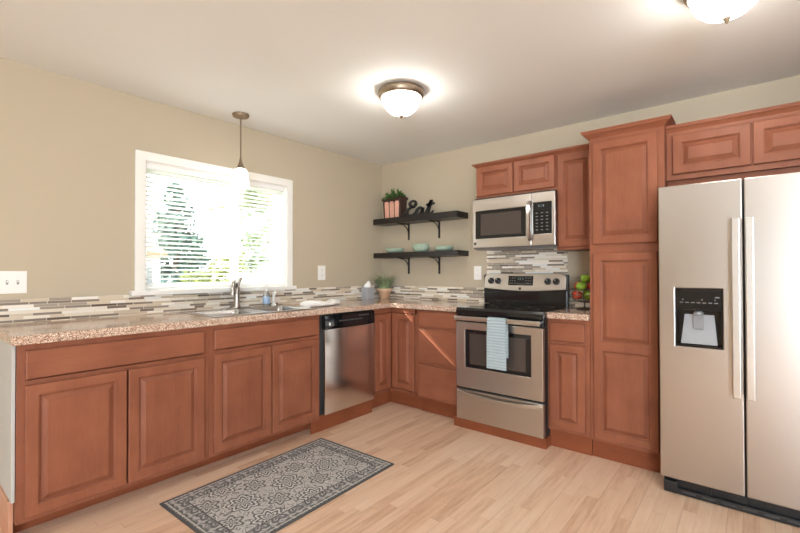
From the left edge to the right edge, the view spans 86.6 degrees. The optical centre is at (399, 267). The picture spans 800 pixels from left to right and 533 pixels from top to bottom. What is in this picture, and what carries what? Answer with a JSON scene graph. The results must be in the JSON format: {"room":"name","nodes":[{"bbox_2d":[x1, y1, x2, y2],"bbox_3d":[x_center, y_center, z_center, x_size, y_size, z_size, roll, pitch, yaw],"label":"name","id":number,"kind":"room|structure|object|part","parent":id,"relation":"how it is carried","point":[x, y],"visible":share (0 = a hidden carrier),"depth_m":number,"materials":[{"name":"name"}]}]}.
{"room":"kitchen","nodes":[
{"label":"kitchen","id":0,"kind":"room"},
{"bbox_2d":[0,57,381,324],"bbox_3d":[-2.615,0.050,2.247,0.150,2.566,7.350,-1,-1,40],"label":"wall","id":1,"kind":"structure","parent":0,"point":[68,145],"depth_m":2.89,"materials":[{"name":"beige paint"}]},
{"bbox_2d":[0,271,26,293],"bbox_3d":[-2.289,0.086,2.508,0.016,0.133,0.132,-1,-1,40],"label":"light switch","id":2,"kind":"object","parent":1,"relation":"attached to","point":[11,282],"visible":1,"depth_m":2.51,"materials":[{"name":"white plastic"}]},
{"bbox_2d":[0,285,378,324],"bbox_3d":[-1.286,0.267,3.725,0.008,0.146,3.356,-1,-1,40],"label":"tile backsplash","id":3,"kind":"structure","parent":1,"relation":"attached to","point":[12,311],"depth_m":3.04,"materials":[{"name":"tile"}]},
{"bbox_2d":[129,149,296,295],"bbox_3d":[-1.501,-0.317,3.562,0.195,1.038,1.396,-1,-1,40],"label":"window","id":4,"kind":"structure","parent":1,"relation":"in","point":[141,157],"depth_m":3.44,"materials":[{"name":"white paint"}]},
{"bbox_3d":[-1.552,-0.296,3.606,0.040,0.930,1.191,-1,-1,40],"label":"frame","id":5,"kind":"part","parent":4,"relation":"part of","materials":[{"name":"white paint"}]},
{"bbox_3d":[-1.480,0.184,3.541,0.145,0.036,1.396,-1,-1,40],"label":"sill","id":6,"kind":"part","parent":4,"relation":"part of","materials":[{"name":"white paint"}]},
{"bbox_2d":[146,163,284,288],"bbox_3d":[-1.484,-0.301,3.550,0.068,0.919,1.187,-1,-1,40],"label":"window blind","id":7,"kind":"object","parent":4,"relation":"attached to","point":[149,166],"visible":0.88,"depth_m":3.46,"materials":[{"name":"white plastic"}]},
{"bbox_3d":[-1.488,0.150,3.550,0.038,0.016,1.183,-1,-1,40],"label":"rail","id":8,"kind":"part","parent":7,"relation":"part of","materials":[{"name":"white plastic"}]},
{"bbox_3d":[-1.533,-0.290,3.502,0.041,0.875,0.002,-1,-1,40],"label":"ladder cord","id":9,"kind":"part","parent":7,"relation":"part of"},
{"bbox_3d":[-1.189,-0.287,3.917,0.041,0.875,0.002,-1,-1,40],"label":"ladder cord","id":10,"kind":"part","parent":7,"relation":"part of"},
{"bbox_2d":[318,265,324,279],"bbox_3d":[-0.796,0.050,4.319,0.007,0.147,0.098,-1,-1,40],"label":"wall outlet","id":11,"kind":"object","parent":1,"relation":"attached to","point":[321,269],"visible":1,"depth_m":4.31,"materials":[{"name":"white plastic"}]},
{"bbox_2d":[0,0,799,165],"bbox_3d":[-0.047,-1.308,0.229,6.700,0.100,7.500,-1,-1,40],"label":"ceiling","id":12,"kind":"structure","parent":0,"point":[309,72],"depth_m":2.48,"materials":[{"name":"white paint"}]},
{"bbox_2d":[232,112,248,188],"bbox_3d":[-1.272,-0.933,3.388,0.132,0.584,0.132,-1,-1,40],"label":"pendant lamp","id":13,"kind":"object","parent":12,"relation":"hanging from","point":[240,175],"visible":1,"depth_m":3.36,"materials":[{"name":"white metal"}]},
{"bbox_3d":[-1.271,-0.716,3.386,0.132,0.149,0.132,-1,-1,40],"label":"lamp shade","id":14,"kind":"part","parent":13,"relation":"part of","materials":[{"name":"white glass"}]},
{"bbox_3d":[-1.272,-1.030,3.389,0.012,0.322,0.012,-1,-1,40],"label":"stem","id":15,"kind":"part","parent":13,"relation":"part of","materials":[{"name":"brown metal"}]},
{"bbox_2d":[378,81,423,118],"bbox_3d":[0.009,-1.133,2.953,0.320,0.198,0.320,-1,-1,40],"label":"ceiling light","id":16,"kind":"object","parent":12,"relation":"attached to","point":[399,98],"visible":1,"depth_m":2.86,"materials":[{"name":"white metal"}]},
{"bbox_3d":[0.009,-1.123,2.953,0.264,0.122,0.264,-1,-1,40],"label":"lamp shade","id":17,"kind":"part","parent":16,"relation":"part of","materials":[{"name":"white glass"}]},
{"bbox_2d":[683,0,757,23],"bbox_3d":[1.404,-1.147,1.824,0.320,0.198,0.320,-1,-1,40],"label":"ceiling light","id":18,"kind":"object","parent":12,"relation":"attached to","point":[710,11],"visible":1,"depth_m":1.81,"materials":[{"name":"white glass"}]},
{"bbox_2d":[0,402,799,532],"bbox_3d":[-0.041,1.357,0.204,6.700,0.100,7.500,-1,-1,40],"label":"floor","id":19,"kind":"structure","parent":0,"point":[444,476],"depth_m":2.49,"materials":[{"name":"brown wood"}]},
{"bbox_2d":[0,326,208,532],"bbox_3d":[-1.790,0.856,2.586,0.668,0.957,0.958,-1,-1,40],"label":"base cabinet","id":20,"kind":"object","parent":19,"relation":"on","point":[84,423],"visible":0.85,"depth_m":2.27,"materials":[{"name":"brown wood"}]},
{"bbox_3d":[-2.115,1.233,2.244,0.596,0.199,0.020,-1,-1,40],"label":"skirting","id":21,"kind":"part","parent":20,"relation":"part of","materials":[{"name":"brown wood"}]},
{"bbox_3d":[-2.102,0.754,2.240,0.630,0.757,0.014,-1,-1,40],"label":"panel","id":22,"kind":"part","parent":20,"relation":"part of","materials":[{"name":"grey paint"}]},
{"bbox_3d":[-1.674,0.892,2.216,0.018,0.639,0.434,-1,-1,40],"label":"door","id":23,"kind":"part","parent":20,"relation":"part of","materials":[{"name":"brown wood"}]},
{"bbox_3d":[-1.535,0.475,2.390,0.018,0.141,0.875,-1,-1,40],"label":"drawer","id":24,"kind":"part","parent":20,"relation":"part of","materials":[{"name":"brown wood"}]},
{"bbox_3d":[-1.393,0.895,2.556,0.018,0.639,0.432,-1,-1,40],"label":"door","id":25,"kind":"part","parent":20,"relation":"part of","materials":[{"name":"brown wood"}]},
{"bbox_2d":[0,298,486,345],"bbox_3d":[-0.726,0.357,3.265,1.450,0.046,3.363,-1,-1,40],"label":"countertop","id":26,"kind":"structure","parent":20,"relation":"on","point":[19,334],"depth_m":2.67,"materials":[{"name":"stone"}]},
{"bbox_2d":[223,277,249,308],"bbox_3d":[-1.344,0.204,3.477,0.124,0.256,0.250,0,-1,13],"label":"faucet","id":27,"kind":"object","parent":26,"relation":"on","point":[234,289],"visible":1,"depth_m":3.47,"materials":[{"name":"silver metal"}]},
{"bbox_3d":[-1.335,0.165,3.423,0.040,0.138,0.158,0,-1,-8],"label":"spout","id":28,"kind":"part","parent":27,"relation":"part of","materials":[{"name":"silver metal"}]},
{"bbox_3d":[-1.341,0.328,3.488,0.056,0.009,0.250,-1,-1,40],"label":"deck plate","id":29,"kind":"part","parent":27,"relation":"part of","materials":[{"name":"silver metal"}]},
{"bbox_2d":[180,305,316,316],"bbox_3d":[-1.166,0.422,3.336,0.548,0.184,0.864,-1,-1,40],"label":"sink","id":30,"kind":"object","parent":26,"relation":"in","point":[278,308],"visible":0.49,"depth_m":3.36,"materials":[{"name":"metal"}]},
{"bbox_3d":[-1.276,0.421,3.158,0.411,0.183,0.371,-1,-1,40],"label":"bowl","id":31,"kind":"part","parent":30,"relation":"part of","materials":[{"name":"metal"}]},
{"bbox_2d":[263,285,269,305],"bbox_3d":[-1.164,0.241,3.699,0.057,0.186,0.062,0,-1,2],"label":"soap bottle","id":32,"kind":"object","parent":30,"relation":"on","point":[266,299],"visible":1,"depth_m":3.69,"materials":[{"name":"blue plastic"}]},
{"bbox_2d":[271,291,276,305],"bbox_3d":[-1.114,0.269,3.755,0.056,0.131,0.044,-1,-1,40],"label":"sprayer","id":33,"kind":"object","parent":30,"relation":"on","point":[274,292],"visible":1,"depth_m":3.75,"materials":[{"name":"white plastic"}]},
{"bbox_3d":[-1.011,0.424,3.477,0.411,0.183,0.371,-1,-1,40],"label":"bowl","id":34,"kind":"part","parent":30,"relation":"part of","materials":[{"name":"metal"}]},
{"bbox_2d":[300,299,339,306],"bbox_3d":[-0.689,0.310,3.773,0.187,0.057,0.370,-1,-1,40],"label":"cloth","id":35,"kind":"object","parent":26,"relation":"on","point":[311,303],"visible":0.99,"depth_m":3.66,"materials":[{"name":"white fabric"}]},
{"bbox_2d":[361,281,373,298],"bbox_3d":[-0.357,0.245,4.719,0.102,0.204,0.100,-1,-1,40],"label":"tissue box","id":36,"kind":"object","parent":26,"relation":"on","point":[367,292],"visible":0.98,"depth_m":4.69,"materials":[{"name":"grey cardboard"}]},
{"bbox_2d":[370,273,396,298],"bbox_3d":[-0.184,0.184,4.733,0.400,0.325,0.391,-1,-1,40],"label":"potted grass","id":37,"kind":"object","parent":26,"relation":"on","point":[384,290],"depth_m":4.78,"materials":[{"name":"plant"}]},
{"bbox_2d":[377,288,391,298],"bbox_3d":[-0.177,0.290,4.836,0.176,0.114,0.176,-1,-1,40],"label":"pot","id":38,"kind":"object","parent":26,"relation":"on","point":[384,293],"depth_m":4.78,"materials":[{"name":"ceramic"}]},
{"bbox_2d":[199,315,318,466],"bbox_3d":[-1.190,0.862,3.308,0.664,0.957,0.915,-1,-1,40],"label":"base cabinet","id":39,"kind":"object","parent":19,"relation":"on","point":[264,375],"visible":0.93,"depth_m":3.04,"materials":[{"name":"brown wood"}]},
{"bbox_3d":[-1.079,0.891,2.936,0.018,0.644,0.430,-1,-1,40],"label":"door","id":40,"kind":"part","parent":39,"relation":"part of","materials":[{"name":"brown wood"}]},
{"bbox_3d":[-0.939,0.474,3.110,0.018,0.133,0.872,-1,-1,40],"label":"drawer","id":41,"kind":"part","parent":39,"relation":"part of","materials":[{"name":"brown wood"}]},
{"bbox_3d":[-0.798,0.894,3.275,0.018,0.644,0.435,-1,-1,40],"label":"door","id":42,"kind":"part","parent":39,"relation":"part of","materials":[{"name":"brown wood"}]},
{"bbox_2d":[159,438,393,532],"bbox_3d":[-0.696,1.328,2.628,0.735,0.007,1.195,-1,-1,38],"label":"rug","id":43,"kind":"object","parent":19,"relation":"on","point":[267,496],"visible":1,"depth_m":2.52,"materials":[{"name":"grey fabric"}]},
{"bbox_2d":[309,310,374,434],"bbox_3d":[-0.694,0.866,3.855,0.626,0.956,0.707,-1,-1,40],"label":"dishwasher","id":44,"kind":"object","parent":19,"relation":"on","point":[346,340],"depth_m":3.65,"materials":[{"name":"silver metal"}]},
{"bbox_3d":[-0.533,1.278,3.719,0.120,0.128,0.707,-1,-1,40],"label":"plinth","id":45,"kind":"part","parent":44,"relation":"part of","materials":[{"name":"brown wood"}]},
{"bbox_3d":[-0.440,0.451,3.711,0.044,0.112,0.592,-1,-1,40],"label":"control panel","id":46,"kind":"part","parent":44,"relation":"part of","materials":[{"name":"black glass"}]},
{"bbox_2d":[372,308,421,408],"bbox_3d":[-0.111,0.869,4.383,0.960,0.957,0.847,-1,-1,40],"label":"base cabinet","id":47,"kind":"object","parent":19,"relation":"on","point":[395,329],"visible":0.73,"depth_m":4.05,"materials":[{"name":"brown wood"}]},
{"bbox_3d":[-0.161,0.799,4.046,0.018,0.718,0.224,-1,-1,40],"label":"door","id":48,"kind":"part","parent":47,"relation":"part of","materials":[{"name":"brown wood"}]},
{"bbox_3d":[0.030,0.798,4.048,0.268,0.718,0.018,-1,-1,40],"label":"door","id":49,"kind":"part","parent":47,"relation":"part of","materials":[{"name":"brown wood"}]},
{"bbox_2d":[417,309,459,417],"bbox_3d":[0.512,0.864,4.025,0.453,0.957,0.600,-1,-1,40],"label":"base cabinet","id":50,"kind":"object","parent":19,"relation":"on","point":[437,386],"visible":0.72,"depth_m":3.80,"materials":[{"name":"brown wood"}]},
{"bbox_3d":[0.334,0.711,3.796,0.410,0.300,0.018,-1,-1,40],"label":"drawer","id":51,"kind":"part","parent":50,"relation":"part of","materials":[{"name":"brown wood"}]},
{"bbox_3d":[0.333,0.470,3.799,0.410,0.140,0.018,-1,-1,40],"label":"drawer","id":52,"kind":"part","parent":50,"relation":"part of","materials":[{"name":"brown wood"}]},
{"bbox_3d":[0.335,1.034,3.793,0.410,0.292,0.018,-1,-1,40],"label":"drawer","id":53,"kind":"part","parent":50,"relation":"part of","materials":[{"name":"brown wood"}]},
{"bbox_2d":[454,274,569,449],"bbox_3d":[0.930,0.694,3.582,0.807,1.287,0.720,-1,-1,40],"label":"range","id":54,"kind":"object","parent":19,"relation":"on","point":[515,399],"depth_m":3.37,"materials":[{"name":"silver metal"}]},
{"bbox_2d":[487,317,507,370],"bbox_3d":[0.751,0.582,3.273,0.160,0.396,0.049,-1,-1,40],"label":"dish towel","id":55,"kind":"object","parent":54,"relation":"hanging from","point":[497,328],"visible":1,"depth_m":3.25,"materials":[{"name":"fabric"}]},
{"bbox_3d":[0.909,0.123,3.961,0.060,0.060,0.034,-1,-1,40],"label":"knob","id":56,"kind":"part","parent":54,"relation":"part of","materials":[{"name":"black plastic"}]},
{"bbox_2d":[454,315,544,401],"bbox_3d":[0.753,0.689,3.326,0.740,0.594,0.099,-1,-1,40],"label":"oven","id":57,"kind":"object","parent":54,"relation":"in","point":[523,379],"depth_m":3.27,"materials":[{"name":"silver metal"}]},
{"bbox_3d":[0.751,1.031,3.318,0.716,0.051,0.039,-1,-1,40],"label":"drawer handle","id":58,"kind":"part","parent":54,"relation":"part of","materials":[{"name":"silver metal"}]},
{"bbox_3d":[0.773,1.129,3.345,0.740,0.247,0.039,-1,-1,40],"label":"drawer","id":59,"kind":"part","parent":54,"relation":"part of","materials":[{"name":"silver metal"}]},
{"bbox_3d":[0.798,1.296,3.401,0.790,0.079,0.105,-1,-1,40],"label":"plinth","id":60,"kind":"part","parent":54,"relation":"part of","materials":[{"name":"brown wood"}]},
{"bbox_2d":[456,303,569,319],"bbox_3d":[0.946,0.358,3.561,0.747,0.056,0.580,-1,-1,40],"label":"cooktop","id":61,"kind":"object","parent":54,"relation":"in","point":[525,311],"depth_m":3.43,"materials":[{"name":"black glass"}]},
{"bbox_3d":[1.119,0.130,3.840,0.766,0.156,0.080,-1,-1,40],"label":"control panel","id":62,"kind":"part","parent":54,"relation":"part of","materials":[{"name":"silver metal"}]},
{"bbox_3d":[1.270,0.119,3.663,0.060,0.060,0.034,-1,-1,40],"label":"knob","id":63,"kind":"part","parent":54,"relation":"part of","materials":[{"name":"black plastic"}]},
{"bbox_3d":[1.326,0.119,3.616,0.060,0.060,0.034,-1,-1,40],"label":"knob","id":64,"kind":"part","parent":54,"relation":"part of","materials":[{"name":"black plastic"}]},
{"bbox_2d":[548,318,592,455],"bbox_3d":[1.400,0.855,3.290,0.299,0.957,0.600,-1,-1,40],"label":"base cabinet","id":65,"kind":"object","parent":19,"relation":"on","point":[569,353],"visible":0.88,"depth_m":3.06,"materials":[{"name":"brown wood"}]},
{"bbox_3d":[1.209,0.468,3.074,0.247,0.137,0.018,-1,-1,40],"label":"drawer","id":66,"kind":"part","parent":65,"relation":"part of","materials":[{"name":"brown wood"}]},
{"bbox_3d":[1.210,0.868,3.070,0.251,0.614,0.018,-1,-1,40],"label":"door","id":67,"kind":"part","parent":65,"relation":"part of","materials":[{"name":"brown wood"}]},
{"bbox_2d":[547,307,589,320],"bbox_3d":[1.396,0.352,3.288,0.298,0.046,0.621,-1,-1,40],"label":"countertop","id":68,"kind":"structure","parent":65,"relation":"on","point":[572,313],"depth_m":3.09,"materials":[{"name":"stone"}]},
{"bbox_2d":[570,288,589,309],"bbox_3d":[1.466,0.248,3.372,0.220,0.163,0.220,-1,-1,40],"label":"fruit basket","id":69,"kind":"object","parent":68,"relation":"on","point":[572,289],"visible":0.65,"depth_m":3.33,"materials":[{"name":"metal"}]},
{"bbox_2d":[572,290,582,298],"bbox_3d":[1.416,0.214,3.389,0.078,0.079,0.076,0,-1,-31],"label":"apple","id":70,"kind":"object","parent":69,"relation":"in","point":[574,293],"visible":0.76,"depth_m":3.37,"materials":[{"name":"red food"}]},
{"bbox_2d":[570,288,589,302],"bbox_3d":[1.466,0.221,3.372,0.220,0.110,0.220,-1,-1,40],"label":"wire bowl","id":71,"kind":"object","parent":69,"relation":"attached to","point":[572,289],"depth_m":3.32,"materials":[{"name":"black metal"}]},
{"bbox_2d":[576,281,586,290],"bbox_3d":[1.425,0.144,3.334,0.079,0.082,0.079,0,-1,-20],"label":"apple","id":72,"kind":"object","parent":69,"relation":"in","point":[580,285],"visible":0.95,"depth_m":3.31,"materials":[{"name":"green food"}]},
{"bbox_2d":[584,291,589,299],"bbox_3d":[1.483,0.211,3.317,0.078,0.083,0.076,-1,-1,38],"label":"apple","id":73,"kind":"object","parent":69,"relation":"in","point":[587,292],"visible":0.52,"depth_m":3.30,"materials":[{"name":"green food"}]},
{"label":"apple","id":74,"kind":"object","parent":69,"relation":"in","visible":0},
{"bbox_2d":[580,273,589,282],"bbox_3d":[1.474,0.081,3.370,0.079,0.083,0.079,0,-1,-30],"label":"apple","id":75,"kind":"object","parent":74,"relation":"on","point":[586,278],"visible":0.91,"depth_m":3.34,"materials":[{"name":"green food"}]},
{"bbox_2d":[580,114,675,472],"bbox_3d":[1.683,0.189,3.046,0.544,2.283,0.630,-1,-1,40],"label":"pantry cabinet","id":76,"kind":"object","parent":19,"relation":"on","point":[628,161],"visible":0.92,"depth_m":2.82,"materials":[{"name":"brown wood"}]},
{"bbox_3d":[1.498,-0.518,2.842,0.392,0.708,0.018,-1,-1,40],"label":"door","id":77,"kind":"part","parent":76,"relation":"part of","materials":[{"name":"brown wood"}]},
{"bbox_3d":[1.500,0.538,2.832,0.391,1.280,0.018,-1,-1,40],"label":"door","id":78,"kind":"part","parent":76,"relation":"part of","materials":[{"name":"brown wood"}]},
{"bbox_3d":[1.680,-0.922,3.057,0.544,0.062,0.630,-1,-1,40],"label":"crown moulding","id":79,"kind":"part","parent":76,"relation":"part of","materials":[{"name":"brown wood"}]},
{"bbox_2d":[658,172,799,527],"bbox_3d":[2.126,0.419,2.514,0.915,1.803,0.828,-1,-1,40],"label":"refrigerator","id":80,"kind":"object","parent":19,"relation":"on","point":[729,250],"visible":1,"depth_m":2.31,"materials":[{"name":"grey metal"}]},
{"bbox_3d":[1.710,0.180,2.429,0.220,0.124,0.054,-1,-1,40],"label":"control panel","id":81,"kind":"part","parent":80,"relation":"part of","materials":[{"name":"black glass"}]},
{"bbox_3d":[1.714,0.352,2.432,0.172,0.167,0.037,-1,-1,40],"label":"splash plate","id":82,"kind":"part","parent":80,"relation":"part of","materials":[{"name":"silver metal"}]},
{"bbox_3d":[1.716,0.374,2.429,0.392,1.714,0.058,-1,-1,40],"label":"door","id":83,"kind":"part","parent":80,"relation":"part of","materials":[{"name":"silver metal"}]},
{"bbox_3d":[1.807,0.215,2.280,0.036,0.965,0.058,-1,-1,40],"label":"handle","id":84,"kind":"part","parent":80,"relation":"part of","materials":[{"name":"silver metal"}]},
{"bbox_3d":[1.852,0.215,2.243,0.035,0.965,0.058,-1,-1,40],"label":"handle","id":85,"kind":"part","parent":80,"relation":"part of","materials":[{"name":"silver metal"}]},
{"bbox_3d":[2.071,0.371,2.135,0.516,1.714,0.058,-1,-1,40],"label":"door","id":86,"kind":"part","parent":80,"relation":"part of","materials":[{"name":"silver metal"}]},
{"bbox_2d":[382,75,799,307],"bbox_3d":[2.299,0.046,3.047,6.700,2.566,0.150,-1,-1,40],"label":"wall","id":87,"kind":"structure","parent":0,"point":[449,179],"depth_m":4.30,"materials":[{"name":"beige paint"}]},
{"bbox_2d":[373,210,467,239],"bbox_3d":[0.192,-0.433,4.555,1.115,0.239,0.214,-1,-1,40],"label":"floating shelf","id":88,"kind":"object","parent":87,"relation":"attached to","point":[449,215],"visible":1,"depth_m":4.46,"materials":[{"name":"black wood"}]},
{"bbox_2d":[382,189,407,217],"bbox_3d":[-0.066,-0.731,4.779,0.320,0.363,0.219,-1,-1,40],"label":"planter","id":89,"kind":"object","parent":88,"relation":"on","point":[394,205],"visible":1,"depth_m":4.72,"materials":[{"name":"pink wood"}]},
{"bbox_3d":[-0.058,-0.652,4.779,0.264,0.205,0.108,-1,-1,40],"label":"pot","id":90,"kind":"part","parent":89,"relation":"part of","materials":[{"name":"brown wood"}]},
{"bbox_2d":[402,200,434,215],"bbox_3d":[0.195,-0.640,4.554,0.428,0.190,0.016,-1,-1,40],"label":"word sign","id":91,"kind":"object","parent":88,"relation":"on","point":[427,211],"visible":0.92,"depth_m":4.55,"materials":[{"name":"black metal"}]},
{"bbox_2d":[374,250,468,273],"bbox_3d":[0.196,-0.051,4.549,1.114,0.233,0.214,-1,-1,40],"label":"floating shelf","id":92,"kind":"object","parent":87,"relation":"attached to","point":[447,253],"visible":1,"depth_m":4.44,"materials":[{"name":"black wood"}]},
{"bbox_2d":[385,249,402,252],"bbox_3d":[-0.062,-0.183,4.765,0.208,0.037,0.208,-1,-1,40],"label":"plate","id":93,"kind":"object","parent":92,"relation":"on","point":[388,250],"visible":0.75,"depth_m":4.68,"materials":[{"name":"green ceramic"}]},
{"bbox_2d":[412,246,428,251],"bbox_3d":[0.221,-0.199,4.531,0.186,0.061,0.186,-1,-1,40],"label":"bowl","id":94,"kind":"object","parent":92,"relation":"on","point":[415,248],"visible":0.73,"depth_m":4.46,"materials":[{"name":"green ceramic"}]},
{"bbox_2d":[412,244,428,245],"bbox_3d":[0.220,-0.224,4.532,0.176,0.058,0.176,-1,-1,40],"label":"bowl","id":95,"kind":"object","parent":94,"relation":"in","point":[412,244],"visible":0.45,"depth_m":4.46,"materials":[{"name":"green ceramic"}]},
{"bbox_2d":[435,247,452,250],"bbox_3d":[0.448,-0.187,4.343,0.190,0.034,0.190,-1,-1,40],"label":"plate","id":96,"kind":"object","parent":92,"relation":"on","point":[438,248],"visible":0.8,"depth_m":4.27,"materials":[{"name":"green ceramic"}]},
{"bbox_2d":[474,266,480,279],"bbox_3d":[0.770,0.051,4.210,0.082,0.136,0.007,-1,-1,40],"label":"wall outlet","id":97,"kind":"object","parent":87,"relation":"attached to","point":[477,269],"visible":1,"depth_m":4.21,"materials":[{"name":"white plastic"}]},
{"bbox_2d":[389,249,589,307],"bbox_3d":[0.749,0.086,4.227,2.487,0.506,0.008,-1,-1,40],"label":"tile backsplash","id":98,"kind":"structure","parent":87,"relation":"attached to","point":[535,261],"depth_m":4.02,"materials":[{"name":"tile"}]},
{"bbox_2d":[471,143,588,198],"bbox_3d":[1.177,-0.780,3.650,1.073,0.317,0.356,-1,-1,40],"label":"upper cabinet","id":99,"kind":"object","parent":87,"relation":"attached to","point":[534,172],"visible":0.82,"depth_m":3.58,"materials":[{"name":"brown wood"}]},
{"bbox_3d":[0.831,-0.772,3.736,0.348,0.256,0.018,-1,-1,40],"label":"door","id":100,"kind":"part","parent":99,"relation":"part of","materials":[{"name":"brown wood"}]},
{"bbox_2d":[473,189,556,250],"bbox_3d":[1.043,-0.389,3.696,0.735,0.460,0.450,-1,-1,40],"label":"microwave","id":101,"kind":"object","parent":99,"relation":"attached to","point":[522,221],"visible":0.99,"depth_m":3.54,"materials":[{"name":"silver metal"}]},
{"bbox_3d":[0.867,-0.391,3.635,0.540,0.426,0.028,-1,-1,40],"label":"door","id":102,"kind":"part","parent":101,"relation":"part of","materials":[{"name":"silver metal"}]},
{"bbox_3d":[1.045,-0.382,3.439,0.037,0.322,0.058,-1,-1,40],"label":"door handle","id":103,"kind":"part","parent":101,"relation":"part of","materials":[{"name":"silver metal"}]},
{"bbox_3d":[1.146,-0.400,3.403,0.152,0.256,0.026,-1,-1,40],"label":"control panel","id":104,"kind":"part","parent":101,"relation":"part of","materials":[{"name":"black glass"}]},
{"bbox_3d":[1.151,-0.394,3.401,0.194,0.426,0.028,-1,-1,40],"label":"trim","id":105,"kind":"part","parent":101,"relation":"part of","materials":[{"name":"silver metal"}]},
{"bbox_3d":[1.078,-0.765,3.754,0.721,0.290,0.322,-1,-1,40],"label":"cabinet frame","id":106,"kind":"part","parent":99,"relation":"part of","materials":[{"name":"brown wood"}]},
{"bbox_3d":[1.176,-0.916,3.651,1.073,0.045,0.356,-1,-1,40],"label":"crown moulding","id":107,"kind":"part","parent":99,"relation":"part of","materials":[{"name":"brown wood"}]},
{"bbox_3d":[1.106,-0.775,3.509,0.346,0.256,0.018,-1,-1,40],"label":"door","id":108,"kind":"part","parent":99,"relation":"part of","materials":[{"name":"brown wood"}]},
{"bbox_2d":[557,150,589,250],"bbox_3d":[1.474,-0.519,3.412,0.317,0.753,0.342,-1,-1,40],"label":"upper cabinet","id":109,"kind":"object","parent":87,"relation":"attached to","point":[573,206],"visible":0.68,"depth_m":3.30,"materials":[{"name":"brown wood"}]},
{"bbox_2d":[666,101,799,185],"bbox_3d":[2.252,-0.704,2.644,0.946,0.427,0.533,-1,-1,40],"label":"upper cabinet","id":110,"kind":"object","parent":87,"relation":"attached to","point":[765,141],"visible":0.95,"depth_m":2.53,"materials":[{"name":"brown wood"}]},
{"bbox_3d":[1.906,-0.725,2.612,0.390,0.248,0.018,-1,-1,40],"label":"door","id":111,"kind":"part","parent":110,"relation":"part of","materials":[{"name":"brown wood"}]},
{"bbox_3d":[2.252,-0.891,2.646,0.946,0.052,0.533,-1,-1,40],"label":"crown moulding","id":112,"kind":"part","parent":110,"relation":"part of","materials":[{"name":"brown wood"}]},
{"bbox_3d":[2.214,-0.729,2.357,0.390,0.248,0.018,-1,-1,40],"label":"door","id":113,"kind":"part","parent":110,"relation":"part of","materials":[{"name":"brown wood"}]},
{"label":"outside","id":114,"kind":"structure","parent":0,"visible":0},
{"bbox_3d":[-15.677,2.166,17.814,39.840,0.150,50.000,-1,-1,40],"label":"lawn","id":115,"kind":"structure","parent":114,"visible":0},
{"bbox_2d":[147,243,166,282],"bbox_3d":[-6.797,0.694,9.027,1.550,2.580,2.870,-1,-1,40],"label":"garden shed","id":116,"kind":"object","parent":115,"relation":"on","point":[148,244],"visible":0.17,"depth_m":9.57,"materials":[{"name":"white"}]},
{"bbox_2d":[152,179,214,282],"bbox_3d":[-7.164,-0.416,13.675,3.404,4.895,3.237,0,-1,11],"label":"conifer tree","id":117,"kind":"object","parent":115,"relation":"on","point":[195,239],"visible":0.24,"depth_m":13.48,"materials":[{"name":"green plant"}]},
{"bbox_2d":[171,249,249,282],"bbox_3d":[-4.301,0.764,9.662,1.655,2.444,1.260,0,-1,-12],"label":"shrub","id":118,"kind":"object","parent":115,"relation":"on","point":[185,272],"visible":0.17,"depth_m":9.57,"materials":[{"name":"green plant"}]},
{"bbox_2d":[205,193,271,280],"bbox_3d":[-6.158,-1.007,20.603,3.400,6.200,5.000,-1,-1,40],"label":"house","id":119,"kind":"structure","parent":115,"relation":"on","point":[224,215],"depth_m":18.76,"materials":[{"name":"white"}]},
{"bbox_2d":[226,189,271,280],"bbox_3d":[-4.906,-0.689,13.659,1.668,5.428,1.994,-1,-1,40],"label":"birch tree","id":120,"kind":"object","parent":115,"relation":"on","point":[262,234],"visible":0.37,"depth_m":13.59,"materials":[{"name":"green plant"}]}
]}

